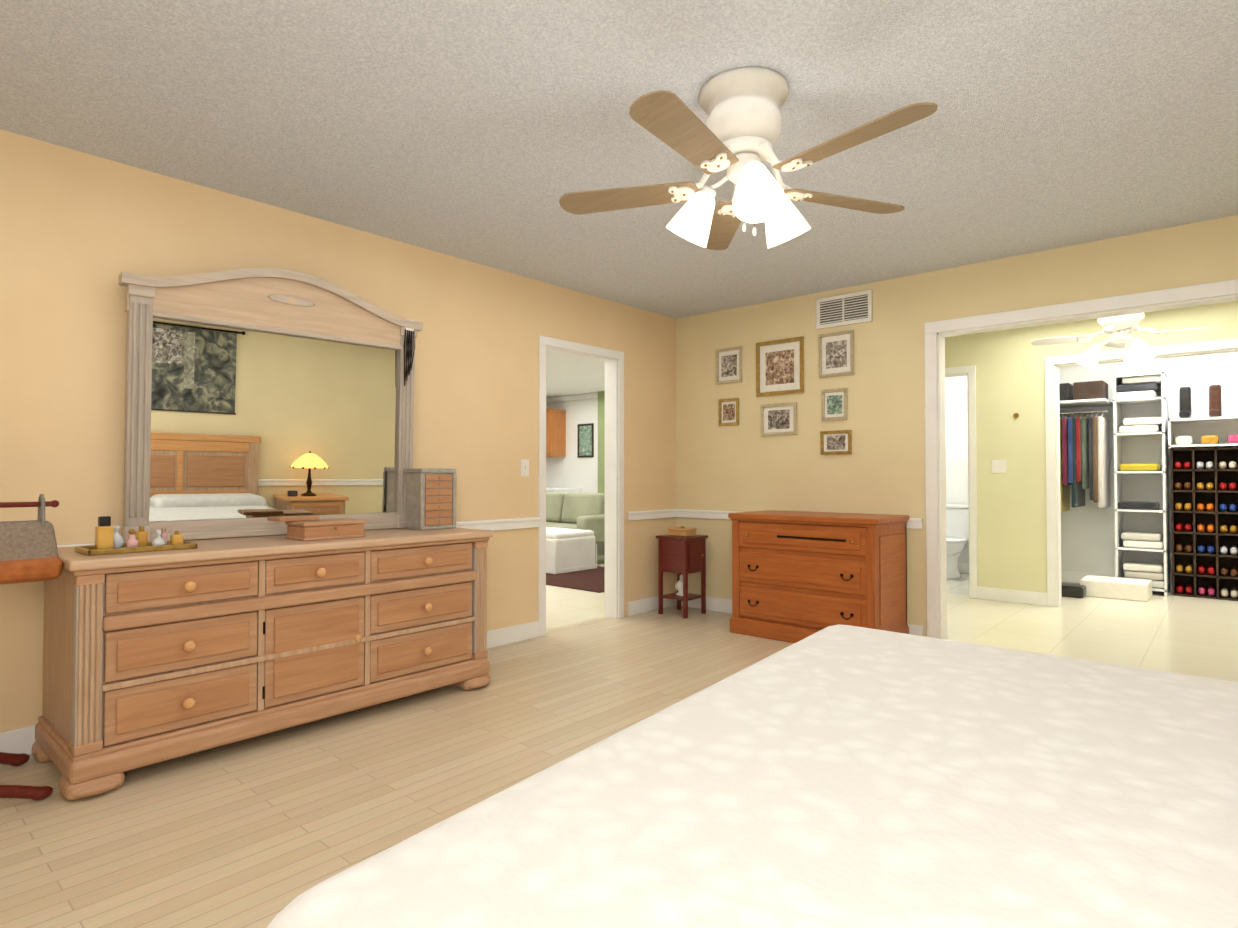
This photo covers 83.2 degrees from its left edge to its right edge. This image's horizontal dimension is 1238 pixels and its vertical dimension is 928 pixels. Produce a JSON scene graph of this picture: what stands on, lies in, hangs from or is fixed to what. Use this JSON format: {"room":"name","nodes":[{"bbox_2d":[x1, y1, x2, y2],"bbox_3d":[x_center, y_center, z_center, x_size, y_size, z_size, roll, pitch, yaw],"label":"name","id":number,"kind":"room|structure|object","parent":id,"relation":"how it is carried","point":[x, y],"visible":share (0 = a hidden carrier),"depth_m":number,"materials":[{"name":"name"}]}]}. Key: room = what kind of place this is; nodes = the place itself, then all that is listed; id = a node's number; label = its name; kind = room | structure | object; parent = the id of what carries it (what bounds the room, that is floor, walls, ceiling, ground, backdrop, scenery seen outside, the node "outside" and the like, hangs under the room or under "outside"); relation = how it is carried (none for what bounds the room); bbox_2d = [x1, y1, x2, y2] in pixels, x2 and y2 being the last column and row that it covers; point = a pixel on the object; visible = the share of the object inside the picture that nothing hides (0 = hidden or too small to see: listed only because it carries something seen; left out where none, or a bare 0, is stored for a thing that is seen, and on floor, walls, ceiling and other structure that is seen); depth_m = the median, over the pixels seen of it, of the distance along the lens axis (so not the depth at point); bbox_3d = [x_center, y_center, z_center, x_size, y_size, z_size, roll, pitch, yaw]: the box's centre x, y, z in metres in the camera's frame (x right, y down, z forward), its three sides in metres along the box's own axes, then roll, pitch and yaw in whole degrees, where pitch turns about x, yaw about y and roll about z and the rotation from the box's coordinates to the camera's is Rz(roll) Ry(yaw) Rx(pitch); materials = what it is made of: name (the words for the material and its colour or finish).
{"room":"bedroom","nodes":[
{"label":"bedroom","id":0,"kind":"room"},
{"bbox_2d":[0,129,675,731],"bbox_3d":[-1.410,-0.058,3.892,0.120,2.440,5.830,-1,-1,41],"label":"wall","id":1,"kind":"structure","parent":0,"point":[80,231],"depth_m":3.34,"materials":[{"name":"beige paint"}]},
{"bbox_2d":[0,621,538,754],"bbox_3d":[-1.869,1.097,3.251,0.015,0.110,3.990,-1,-1,41],"label":"baseboard","id":2,"kind":"structure","parent":1,"relation":"attached to","point":[19,740],"depth_m":4.42,"materials":[{"name":"white wood"}]},
{"bbox_2d":[57,517,539,546],"bbox_3d":[-1.864,0.372,3.259,0.026,0.070,3.990,-1,-1,41],"label":"trim","id":3,"kind":"structure","parent":1,"relation":"attached to","point":[534,522],"depth_m":4.48,"materials":[{"name":"white wood"}]},
{"bbox_2d":[521,459,528,475],"bbox_3d":[-0.627,0.026,4.674,0.016,0.115,0.070,-1,-1,41],"label":"light switch","id":4,"kind":"object","parent":1,"relation":"attached to","point":[524,467],"visible":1,"depth_m":4.67,"materials":[{"name":"white plastic"}]},
{"bbox_2d":[538,335,623,636],"bbox_3d":[-0.308,0.154,5.138,0.156,2.060,0.880,-1,-1,41],"label":"door frame","id":5,"kind":"structure","parent":1,"relation":"attached to","point":[614,365],"depth_m":5.38,"materials":[{"name":"white wood"}]},
{"bbox_2d":[628,592,675,615],"bbox_3d":[0.268,1.138,5.672,0.015,0.110,0.590,-1,-1,41],"label":"baseboard","id":6,"kind":"structure","parent":1,"relation":"attached to","point":[635,607],"depth_m":5.61,"materials":[{"name":"white wood"}]},
{"bbox_2d":[628,509,676,520],"bbox_3d":[0.273,0.413,5.681,0.026,0.070,0.590,-1,-1,41],"label":"trim","id":7,"kind":"structure","parent":1,"relation":"attached to","point":[669,513],"depth_m":5.67,"materials":[{"name":"white wood"}]},
{"bbox_2d":[546,398,597,492],"bbox_3d":[0.356,0.060,10.689,6.470,2.440,0.120,-1,-1,41],"label":"wall","id":8,"kind":"structure","parent":0,"point":[571,469],"depth_m":11.56,"materials":[{"name":"white paint"}]},
{"bbox_2d":[546,408,565,456],"bbox_3d":[-1.182,-0.517,11.738,0.450,0.790,0.355,-1,-1,41],"label":"upper cabinet","id":9,"kind":"object","parent":8,"relation":"attached to","point":[555,432],"depth_m":11.55,"materials":[{"name":"brown wood"}]},
{"bbox_2d":[546,488,581,492],"bbox_3d":[-1.450,0.869,11.788,1.750,0.860,0.599,-1,-1,41],"label":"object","id":10,"kind":"object","parent":8,"relation":"attached to","point":[565,490],"depth_m":11.15,"materials":[{"name":"white wood"}]},
{"bbox_2d":[546,392,597,402],"bbox_3d":[0.237,-1.116,10.688,6.380,0.090,0.070,-1,-1,41],"label":"crown molding","id":11,"kind":"structure","parent":8,"relation":"attached to","point":[572,397],"depth_m":11.54,"materials":[{"name":"white wood"}]},
{"bbox_2d":[577,423,593,457],"bbox_3d":[-0.547,-0.383,11.397,0.350,0.550,0.024,-1,-1,41],"label":"framed picture","id":12,"kind":"object","parent":8,"relation":"attached to","point":[585,446],"visible":1,"depth_m":11.40},
{"bbox_2d":[0,558,1237,927],"bbox_3d":[-0.849,1.226,5.850,11.340,0.060,9.540,-1,-1,41],"label":"floor","id":13,"kind":"structure","parent":0,"point":[260,831],"depth_m":2.67,"materials":[{"name":"laminate"}]},
{"bbox_2d":[0,500,58,799],"bbox_3d":[-2.297,0.577,2.301,0.475,1.115,0.629,-1,-1,41],"label":"stand","id":14,"kind":"object","parent":13,"relation":"on","point":[26,791],"visible":1,"depth_m":2.34,"materials":[{"name":"brown wood"}]},
{"bbox_2d":[0,494,62,584],"bbox_3d":[-2.006,0.247,2.319,0.128,0.292,0.236,-1,-1,41],"label":"hanging bag","id":15,"kind":"object","parent":14,"relation":"hanging from","point":[28,551],"visible":1,"depth_m":2.31,"materials":[{"name":"grey fabric"}]},
{"bbox_2d":[32,528,492,800],"bbox_3d":[-1.475,0.746,3.189,0.665,0.811,1.794,-1,-1,41],"label":"dresser","id":16,"kind":"object","parent":13,"relation":"on","point":[151,657],"visible":1,"depth_m":2.75,"materials":[{"name":"brown wood"}]},
{"bbox_2d":[75,516,196,555],"bbox_3d":[-1.855,0.264,2.686,0.210,0.134,0.350,-1,-1,41],"label":"tray","id":17,"kind":"object","parent":16,"relation":"on","point":[109,538],"visible":1,"depth_m":2.63,"materials":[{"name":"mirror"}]},
{"bbox_2d":[118,268,422,542],"bbox_3d":[-1.598,-0.294,3.376,1.360,1.270,0.081,1,0,-44],"label":"dresser mirror","id":18,"kind":"object","parent":16,"relation":"on","point":[255,398],"visible":0.92,"depth_m":3.29,"materials":[{"name":"clear mirror"}]},
{"bbox_2d":[267,515,365,540],"bbox_3d":[-1.389,0.290,3.212,0.262,0.099,0.346,-1,-1,41],"label":"jewelry box","id":19,"kind":"object","parent":16,"relation":"on","point":[305,528],"visible":1,"depth_m":3.14,"materials":[{"name":"brown wood"}]},
{"bbox_2d":[404,468,456,529],"bbox_3d":[-1.021,0.187,3.779,0.177,0.325,0.224,-1,-1,41],"label":"chest","id":20,"kind":"object","parent":16,"relation":"on","point":[431,498],"visible":1,"depth_m":3.72,"materials":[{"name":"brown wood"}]},
{"bbox_2d":[546,566,604,592],"bbox_3d":[-0.749,1.226,7.929,2.700,0.012,1.350,-1,-1,41],"label":"living room rug","id":21,"kind":"object","parent":13,"relation":"on","point":[591,580],"visible":0.21,"depth_m":7.23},
{"bbox_2d":[546,527,596,573],"bbox_3d":[-0.820,1.000,8.230,0.912,0.446,0.672,-1,-1,41],"label":"ottoman","id":22,"kind":"object","parent":21,"relation":"on","point":[570,550],"visible":0.42,"depth_m":7.88,"materials":[{"name":"white fabric"}]},
{"bbox_2d":[546,492,604,559],"bbox_3d":[-0.835,0.822,9.426,1.900,0.872,0.830,-1,-1,41],"label":"sofa","id":23,"kind":"object","parent":13,"relation":"on","point":[572,510],"visible":0.17,"depth_m":9.16,"materials":[{"name":"fabric"}]},
{"bbox_2d":[598,391,604,493],"bbox_3d":[-0.224,0.066,11.053,0.220,2.440,0.099,-1,-1,41],"label":"pillar","id":24,"kind":"structure","parent":13,"relation":"on","point":[601,441],"depth_m":11.04,"materials":[{"name":"paint"}]},
{"bbox_2d":[656,535,707,618],"bbox_3d":[0.503,0.880,5.543,0.302,0.622,0.300,-1,-1,41],"label":"plant stand","id":25,"kind":"object","parent":13,"relation":"on","point":[685,556],"visible":0.98,"depth_m":5.47,"materials":[{"name":"brown wood"}]},
{"bbox_2d":[675,574,688,595],"bbox_3d":[0.502,0.959,5.542,0.110,0.166,0.104,-1,-1,41],"label":"figurine","id":26,"kind":"object","parent":25,"relation":"on","point":[679,585],"visible":0.56,"depth_m":5.51,"materials":[{"name":"ceramic"}]},
{"bbox_2d":[668,526,696,535],"bbox_3d":[0.502,0.530,5.550,0.188,0.075,0.138,-1,-1,41],"label":"box","id":27,"kind":"object","parent":25,"relation":"on","point":[680,531],"visible":1,"depth_m":5.50,"materials":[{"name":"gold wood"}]},
{"bbox_2d":[267,624,1237,927],"bbox_3d":[0.840,0.478,1.010,2.102,1.270,2.060,-1,-1,41],"label":"bed","id":28,"kind":"object","parent":13,"relation":"on","point":[841,776],"visible":1,"depth_m":1.02,"materials":[{"name":"white fabric"}]},
{"bbox_2d":[728,510,908,642],"bbox_3d":[1.348,0.760,4.758,1.050,0.835,0.579,-1,-1,41],"label":"chest","id":29,"kind":"object","parent":13,"relation":"on","point":[797,576],"visible":1,"depth_m":4.52,"materials":[{"name":"brown wood"}]},
{"bbox_2d":[946,504,968,578],"bbox_3d":[3.596,0.836,7.584,0.470,0.780,0.727,-1,-1,41],"label":"toilet","id":30,"kind":"object","parent":13,"relation":"on","point":[957,534],"visible":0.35,"depth_m":7.62,"materials":[{"name":"ceramic"}]},
{"bbox_2d":[1061,575,1151,601],"bbox_3d":[4.387,1.131,6.382,0.750,0.150,0.575,-1,-1,41],"label":"box","id":31,"kind":"object","parent":13,"relation":"on","point":[1132,589],"visible":0.79,"depth_m":6.25,"materials":[{"name":"white cardboard"}]},
{"bbox_2d":[1113,359,1169,596],"bbox_3d":[4.973,0.064,6.634,0.380,2.291,0.430,-1,-1,41],"label":"closet shelves","id":32,"kind":"object","parent":13,"relation":"on","point":[1141,474],"visible":0.94,"depth_m":6.60,"materials":[{"name":"white laminate"}]},
{"bbox_2d":[1168,385,1237,600],"bbox_3d":[5.705,0.239,6.032,1.470,1.921,0.360,-1,-1,41],"label":"cubby","id":33,"kind":"object","parent":13,"relation":"on","point":[1204,509],"visible":1,"depth_m":6.37,"materials":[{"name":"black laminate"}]},
{"bbox_2d":[0,0,1237,397],"bbox_3d":[-0.949,-1.285,5.781,11.340,0.080,9.240,-1,-1,41],"label":"ceiling","id":34,"kind":"structure","parent":0,"point":[488,132],"depth_m":2.61,"materials":[{"name":"white paint"}]},
{"bbox_2d":[559,66,936,249],"bbox_3d":[0.434,-1.045,2.393,1.289,0.517,1.282,-1,-1,41],"label":"ceiling fan","id":35,"kind":"object","parent":34,"relation":"hanging from","point":[738,135],"visible":1,"depth_m":2.33,"materials":[{"name":"white metal"}]},
{"bbox_2d":[676,215,1237,636],"bbox_3d":[2.249,-0.048,4.471,4.840,2.440,0.120,-1,-1,41],"label":"wall","id":36,"kind":"structure","parent":0,"point":[744,465],"depth_m":4.85,"materials":[{"name":"beige paint"}]},
{"bbox_2d":[718,398,738,425],"bbox_3d":[0.880,-0.416,5.590,0.185,0.215,0.021,-1,-1,41],"label":"picture frame","id":37,"kind":"object","parent":36,"relation":"attached to","point":[728,411],"visible":0.96,"depth_m":5.59,"materials":[{"name":"gold metal"}]},
{"bbox_2d":[716,347,742,384],"bbox_3d":[0.882,-0.788,5.595,0.240,0.280,0.021,-1,-1,41],"label":"picture frame","id":38,"kind":"object","parent":36,"relation":"attached to","point":[729,365],"visible":1,"depth_m":5.59,"materials":[{"name":"beige wood"}]},
{"bbox_2d":[761,402,796,435],"bbox_3d":[1.212,-0.338,5.296,0.300,0.240,0.021,-1,-1,41],"label":"picture frame","id":39,"kind":"object","parent":36,"relation":"attached to","point":[779,419],"visible":0.94,"depth_m":5.29,"materials":[{"name":"beige wood"}]},
{"bbox_2d":[756,336,804,396],"bbox_3d":[1.220,-0.733,5.296,0.400,0.420,0.021,-1,-1,41],"label":"picture frame","id":40,"kind":"object","parent":36,"relation":"attached to","point":[780,367],"visible":0.98,"depth_m":5.29,"materials":[{"name":"gold metal"}]},
{"bbox_2d":[677,509,922,528],"bbox_3d":[1.237,0.406,5.259,2.030,0.070,0.026,-1,-1,41],"label":"trim","id":41,"kind":"structure","parent":36,"relation":"attached to","point":[913,523],"depth_m":5.66,"materials":[{"name":"white wood"}]},
{"bbox_2d":[676,596,923,635],"bbox_3d":[1.241,1.131,5.250,2.030,0.110,0.015,-1,-1,41],"label":"baseboard","id":42,"kind":"structure","parent":36,"relation":"attached to","point":[712,603],"depth_m":5.61,"materials":[{"name":"white wood"}]},
{"bbox_2d":[821,388,847,420],"bbox_3d":[1.546,-0.426,5.003,0.190,0.225,0.021,-1,-1,41],"label":"picture frame","id":43,"kind":"object","parent":36,"relation":"attached to","point":[834,404],"visible":1,"depth_m":5.00,"materials":[{"name":"beige wood"}]},
{"bbox_2d":[820,430,851,454],"bbox_3d":[1.553,-0.154,4.992,0.230,0.170,0.021,-1,-1,41],"label":"picture frame","id":44,"kind":"object","parent":36,"relation":"attached to","point":[835,442],"visible":1,"depth_m":4.99,"materials":[{"name":"gold metal"}]},
{"bbox_2d":[819,330,853,377],"bbox_3d":[1.557,-0.786,4.999,0.260,0.315,0.021,-1,-1,41],"label":"picture frame","id":45,"kind":"object","parent":36,"relation":"attached to","point":[836,354],"visible":0.98,"depth_m":5.00,"materials":[{"name":"beige wood"}]},
{"bbox_2d":[816,290,871,328],"bbox_3d":[1.600,-1.099,4.971,0.410,0.220,0.014,-1,-1,41],"label":"air vent","id":46,"kind":"object","parent":36,"relation":"in","point":[845,309],"visible":1,"depth_m":4.96,"materials":[{"name":"white metal"}]},
{"bbox_2d":[924,279,1237,639],"bbox_3d":[2.933,0.110,3.865,2.324,2.105,0.156,-1,-1,41],"label":"door frame","id":47,"kind":"structure","parent":36,"relation":"attached to","point":[936,333],"depth_m":4.56,"materials":[{"name":"white wood"}]},
{"bbox_2d":[945,301,1237,598],"bbox_3d":[3.885,-0.026,5.735,3.820,2.440,0.120,-1,-1,41],"label":"wall","id":48,"kind":"structure","parent":0,"point":[1009,364],"depth_m":6.00,"materials":[{"name":"beige paint"}]},
{"bbox_2d":[992,460,1005,472],"bbox_3d":[3.337,0.021,6.126,0.115,0.115,0.016,-1,-1,41],"label":"light switch","id":49,"kind":"object","parent":48,"relation":"attached to","point":[998,466],"visible":1,"depth_m":6.12,"materials":[{"name":"white plastic"}]},
{"bbox_2d":[977,586,1046,605],"bbox_3d":[3.405,1.145,6.048,0.540,0.110,0.015,-1,-1,41],"label":"baseboard","id":50,"kind":"structure","parent":48,"relation":"attached to","point":[987,593],"depth_m":6.04,"materials":[{"name":"white wood"}]},
{"bbox_2d":[945,352,1237,578],"bbox_3d":[4.903,-0.003,7.077,4.070,2.440,0.120,-1,-1,41],"label":"wall","id":51,"kind":"structure","parent":0,"point":[1088,537],"depth_m":7.02,"materials":[{"name":"white paint"}]},
{"bbox_2d":[958,563,968,573],"bbox_3d":[3.864,1.176,7.883,1.440,0.110,0.015,-1,-1,41],"label":"baseboard","id":52,"kind":"structure","parent":51,"relation":"attached to","point":[963,567],"depth_m":7.86,"materials":[{"name":"white wood"}]},
{"bbox_2d":[1059,380,1112,511],"bbox_3d":[4.526,-0.153,6.898,0.555,1.256,0.630,-1,-1,41],"label":"hanging clothes","id":53,"kind":"object","parent":51,"relation":"hanging from","point":[1084,454],"visible":0.81,"depth_m":6.71,"materials":[{"name":"multicoloured fabric"}]},
{"bbox_2d":[1061,571,1171,590],"bbox_3d":[5.454,1.152,6.480,2.480,0.110,0.015,-1,-1,41],"label":"baseboard","id":54,"kind":"structure","parent":51,"relation":"attached to","point":[1066,576],"depth_m":7.15,"materials":[{"name":"white wood"}]},
{"bbox_3d":[3.704,-1.285,5.763,4.340,0.080,3.710,-1,-1,41],"label":"ceiling","id":55,"kind":"structure","parent":0,"visible":0},
{"bbox_2d":[1031,313,1221,368],"bbox_3d":[3.436,-0.961,4.774,0.794,0.602,0.794,0,-1,-14],"label":"ceiling fan","id":56,"kind":"object","parent":55,"relation":"hanging from","point":[1120,329],"visible":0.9,"depth_m":4.75,"materials":[{"name":"white metal"}]}
]}

